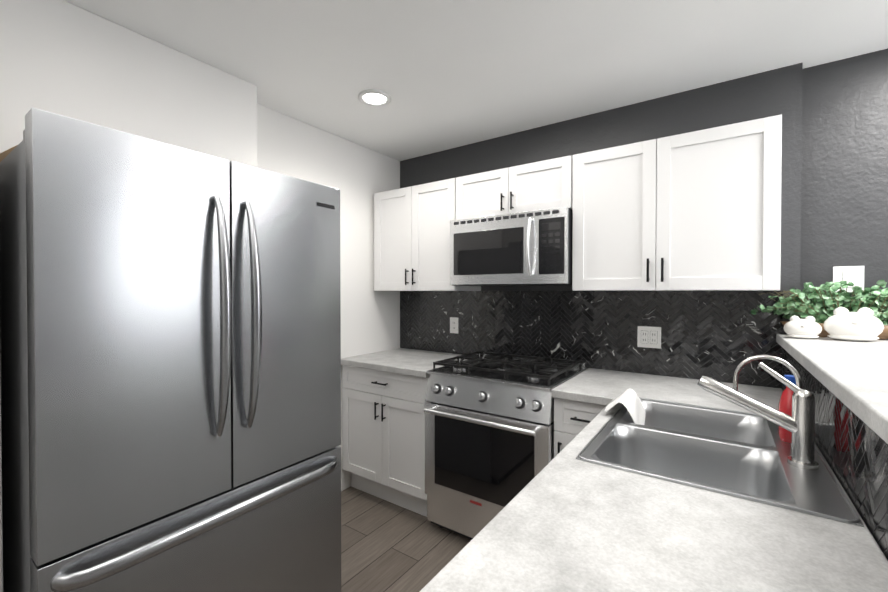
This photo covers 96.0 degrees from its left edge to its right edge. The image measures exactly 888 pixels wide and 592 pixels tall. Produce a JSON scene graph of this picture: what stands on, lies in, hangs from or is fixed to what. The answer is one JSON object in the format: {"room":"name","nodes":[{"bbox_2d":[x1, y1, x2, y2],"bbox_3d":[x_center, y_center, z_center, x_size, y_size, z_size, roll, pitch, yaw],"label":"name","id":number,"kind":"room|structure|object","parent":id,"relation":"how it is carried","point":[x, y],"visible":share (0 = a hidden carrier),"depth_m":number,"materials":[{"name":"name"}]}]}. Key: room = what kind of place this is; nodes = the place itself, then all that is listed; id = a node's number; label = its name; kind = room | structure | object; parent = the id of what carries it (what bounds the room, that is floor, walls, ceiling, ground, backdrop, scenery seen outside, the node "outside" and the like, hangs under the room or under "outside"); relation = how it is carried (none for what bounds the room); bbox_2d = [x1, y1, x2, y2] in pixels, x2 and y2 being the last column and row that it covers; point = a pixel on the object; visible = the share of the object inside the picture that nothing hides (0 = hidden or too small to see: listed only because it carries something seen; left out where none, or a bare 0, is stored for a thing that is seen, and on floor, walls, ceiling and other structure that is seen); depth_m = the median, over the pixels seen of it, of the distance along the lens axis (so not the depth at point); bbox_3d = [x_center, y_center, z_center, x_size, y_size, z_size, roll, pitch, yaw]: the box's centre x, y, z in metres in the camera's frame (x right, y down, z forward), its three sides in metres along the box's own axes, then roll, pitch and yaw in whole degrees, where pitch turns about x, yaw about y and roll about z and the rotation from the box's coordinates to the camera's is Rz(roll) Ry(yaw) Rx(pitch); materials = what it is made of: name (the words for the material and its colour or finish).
{"room":"kitchen","nodes":[
{"label":"kitchen","id":0,"kind":"room"},
{"bbox_2d":[0,0,399,591],"bbox_3d":[-1.650,0.150,0.881,0.850,2.420,5.340,0,1,35],"label":"wall","id":1,"kind":"structure","parent":0,"point":[63,58],"depth_m":1.76,"materials":[{"name":"white paint"}]},
{"bbox_2d":[341,486,470,591],"bbox_3d":[-0.095,1.416,0.338,5.800,0.100,6.200,0,1,35],"label":"floor","id":2,"kind":"structure","parent":0,"point":[387,546],"depth_m":2.15,"materials":[{"name":"brown wood"}]},
{"bbox_2d":[0,108,340,591],"bbox_3d":[-0.907,0.464,1.425,0.743,1.780,0.875,0,1,35],"label":"refrigerator","id":3,"kind":"object","parent":2,"relation":"on","point":[170,339],"visible":1,"depth_m":1.11,"materials":[{"name":"metal"}]},
{"bbox_2d":[0,145,16,161],"bbox_3d":[-1.269,-0.394,1.187,0.320,0.030,0.080,0,1,29],"label":"board","id":4,"kind":"object","parent":3,"relation":"on","point":[4,154],"visible":0.04,"depth_m":1.12,"materials":[{"name":"brown wood"}]},
{"bbox_2d":[342,365,428,516],"bbox_3d":[-0.229,0.902,2.760,0.744,0.873,0.642,0,1,35],"label":"base cabinet","id":5,"kind":"object","parent":2,"relation":"on","point":[383,435],"visible":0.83,"depth_m":2.51,"materials":[{"name":"white wood"}]},
{"bbox_2d":[424,351,586,539],"bbox_3d":[0.353,0.863,2.301,0.726,0.964,0.716,0,1,35],"label":"gas range","id":6,"kind":"object","parent":2,"relation":"on","point":[489,436],"visible":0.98,"depth_m":2.09,"materials":[{"name":"metal"}]},
{"bbox_2d":[554,398,605,457],"bbox_3d":[0.804,0.910,2.043,0.299,0.873,0.642,0,1,35],"label":"base cabinet","id":7,"kind":"object","parent":2,"relation":"on","point":[573,420],"visible":0.19,"depth_m":1.85,"materials":[{"name":"white wood"}]},
{"bbox_2d":[782,348,887,559],"bbox_3d":[0.466,0.804,0.148,0.130,1.129,4.138,0,1,35],"label":"wall","id":8,"kind":"structure","parent":2,"relation":"on","point":[852,446],"depth_m":0.87,"materials":[{"name":"black tile"}]},
{"bbox_2d":[776,334,887,443],"bbox_3d":[0.668,0.220,0.043,0.625,0.040,4.207,0,1,35],"label":"bar","id":9,"kind":"object","parent":8,"relation":"on","point":[852,376],"visible":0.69,"depth_m":1.04,"materials":[{"name":"stone"}]},
{"bbox_2d":[783,316,821,338],"bbox_3d":[1.524,0.132,1.699,0.124,0.096,0.075,0,1,35],"label":"bunny","id":10,"kind":"object","parent":9,"relation":"on","point":[808,327],"visible":1,"depth_m":1.68},
{"bbox_2d":[751,279,887,339],"bbox_3d":[1.728,0.056,1.713,0.658,0.249,0.182,0,1,35],"label":"plant","id":11,"kind":"object","parent":9,"relation":"on","point":[818,305],"visible":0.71,"depth_m":1.74,"materials":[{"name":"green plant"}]},
{"bbox_2d":[823,307,883,340],"bbox_3d":[1.657,0.114,1.618,0.175,0.136,0.105,0,1,35],"label":"bunny","id":12,"kind":"object","parent":9,"relation":"on","point":[860,324],"visible":1,"depth_m":1.59},
{"bbox_3d":[0.157,0.929,0.364,0.615,0.873,4.138,0,1,35],"label":"base cabinet","id":13,"kind":"object","parent":2,"relation":"on","visible":0},
{"bbox_2d":[341,348,887,591],"bbox_3d":[-0.561,0.466,0.857,2.366,0.040,4.138,0,1,35],"label":"countertop","id":14,"kind":"structure","parent":13,"relation":"on","point":[564,520],"depth_m":0.75,"materials":[{"name":"stone"}]},
{"bbox_2d":[576,397,863,526],"bbox_3d":[0.803,0.530,1.245,0.550,0.193,0.770,0,1,35],"label":"sink","id":15,"kind":"object","parent":14,"relation":"in","point":[740,454],"visible":0.56,"depth_m":1.22,"materials":[{"name":"metal"}]},
{"bbox_2d":[604,388,644,424],"bbox_3d":[0.691,0.454,1.523,0.110,0.186,0.229,0,1,35],"label":"cloth","id":16,"kind":"object","parent":15,"relation":"on","point":[629,400],"visible":0.79,"depth_m":1.48,"materials":[{"name":"white fabric"}]},
{"bbox_2d":[778,375,795,442],"bbox_3d":[1.054,0.340,1.215,0.055,0.195,0.078,0,1,35],"label":"soap bottle","id":17,"kind":"object","parent":15,"relation":"on","point":[785,407],"visible":0.35,"depth_m":1.20,"materials":[{"name":"red plastic"}]},
{"bbox_2d":[697,355,818,469],"bbox_3d":[0.887,0.305,1.148,0.264,0.267,0.192,0,1,35],"label":"faucet","id":18,"kind":"object","parent":14,"relation":"on","point":[799,423],"visible":1,"depth_m":1.05,"materials":[{"name":"silver metal"}]},
{"bbox_2d":[64,0,887,160],"bbox_3d":[-0.095,-1.103,0.310,5.800,0.100,6.200,0,1,35],"label":"ceiling","id":19,"kind":"structure","parent":0,"point":[447,74],"depth_m":1.73,"materials":[{"name":"white paint"}]},
{"bbox_2d":[358,89,390,106],"bbox_3d":[-0.374,-1.069,2.161,0.180,0.010,0.180,0,1,35],"label":"recessed light","id":20,"kind":"object","parent":19,"relation":"in","point":[374,97],"visible":1,"depth_m":2.15,"materials":[{"name":"white plastic"}]},
{"bbox_2d":[400,62,802,388],"bbox_3d":[0.629,0.131,2.646,2.580,2.420,0.160,0,1,35],"label":"wall","id":21,"kind":"structure","parent":0,"point":[774,92],"depth_m":2.14,"materials":[{"name":"grey paint"}]},
{"bbox_2d":[373,178,480,290],"bbox_3d":[-0.151,-0.394,2.859,0.745,0.715,0.366,0,1,35],"label":"upper cabinet","id":22,"kind":"object","parent":21,"relation":"attached to","point":[411,228],"visible":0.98,"depth_m":2.71,"materials":[{"name":"white wood"}]},
{"bbox_2d":[456,155,572,219],"bbox_3d":[0.457,-0.608,2.434,0.728,0.278,0.366,0,1,35],"label":"upper cabinet","id":23,"kind":"object","parent":21,"relation":"attached to","point":[544,184],"visible":0.77,"depth_m":2.28,"materials":[{"name":"white wood"}]},
{"bbox_2d":[450,207,572,285],"bbox_3d":[0.431,-0.264,2.401,0.724,0.399,0.458,0,1,35],"label":"microwave","id":24,"kind":"object","parent":23,"relation":"attached to","point":[530,248],"visible":1,"depth_m":2.22,"materials":[{"name":"metal"}]},
{"bbox_2d":[400,291,782,387],"bbox_3d":[0.618,0.198,2.552,2.366,0.458,0.006,0,1,35],"label":"tile backsplash","id":25,"kind":"structure","parent":21,"relation":"attached to","point":[720,336],"depth_m":2.30,"materials":[{"name":"tile"}]},
{"bbox_2d":[450,317,457,333],"bbox_3d":[0.074,0.215,2.922,0.072,0.116,0.007,0,1,35],"label":"outlet","id":26,"kind":"object","parent":25,"relation":"attached to","point":[453,324],"visible":1,"depth_m":2.92,"materials":[{"name":"white plastic"}]},
{"bbox_2d":[637,326,660,348],"bbox_3d":[1.125,0.226,2.192,0.116,0.116,0.007,0,1,35],"label":"electrical outlet","id":27,"kind":"object","parent":25,"relation":"attached to","point":[648,337],"visible":1,"depth_m":2.19,"materials":[{"name":"white plastic"}]},
{"bbox_2d":[572,114,781,290],"bbox_3d":[1.107,-0.384,1.985,0.847,0.715,0.366,0,1,35],"label":"upper cabinet","id":28,"kind":"object","parent":21,"relation":"attached to","point":[699,210],"visible":1,"depth_m":1.82,"materials":[{"name":"white wood"}]},
{"bbox_2d":[800,49,887,307],"bbox_3d":[2.687,0.146,1.296,2.340,2.420,0.150,0,1,35],"label":"wall","id":29,"kind":"structure","parent":0,"point":[844,196],"depth_m":1.80,"materials":[{"name":"grey paint"}]},
{"bbox_2d":[833,266,863,291],"bbox_3d":[1.820,-0.075,1.798,0.100,0.118,0.008,0,1,35],"label":"switch plate","id":30,"kind":"object","parent":29,"relation":"attached to","point":[854,275],"visible":0.62,"depth_m":1.79,"materials":[{"name":"white plastic"}]}
]}

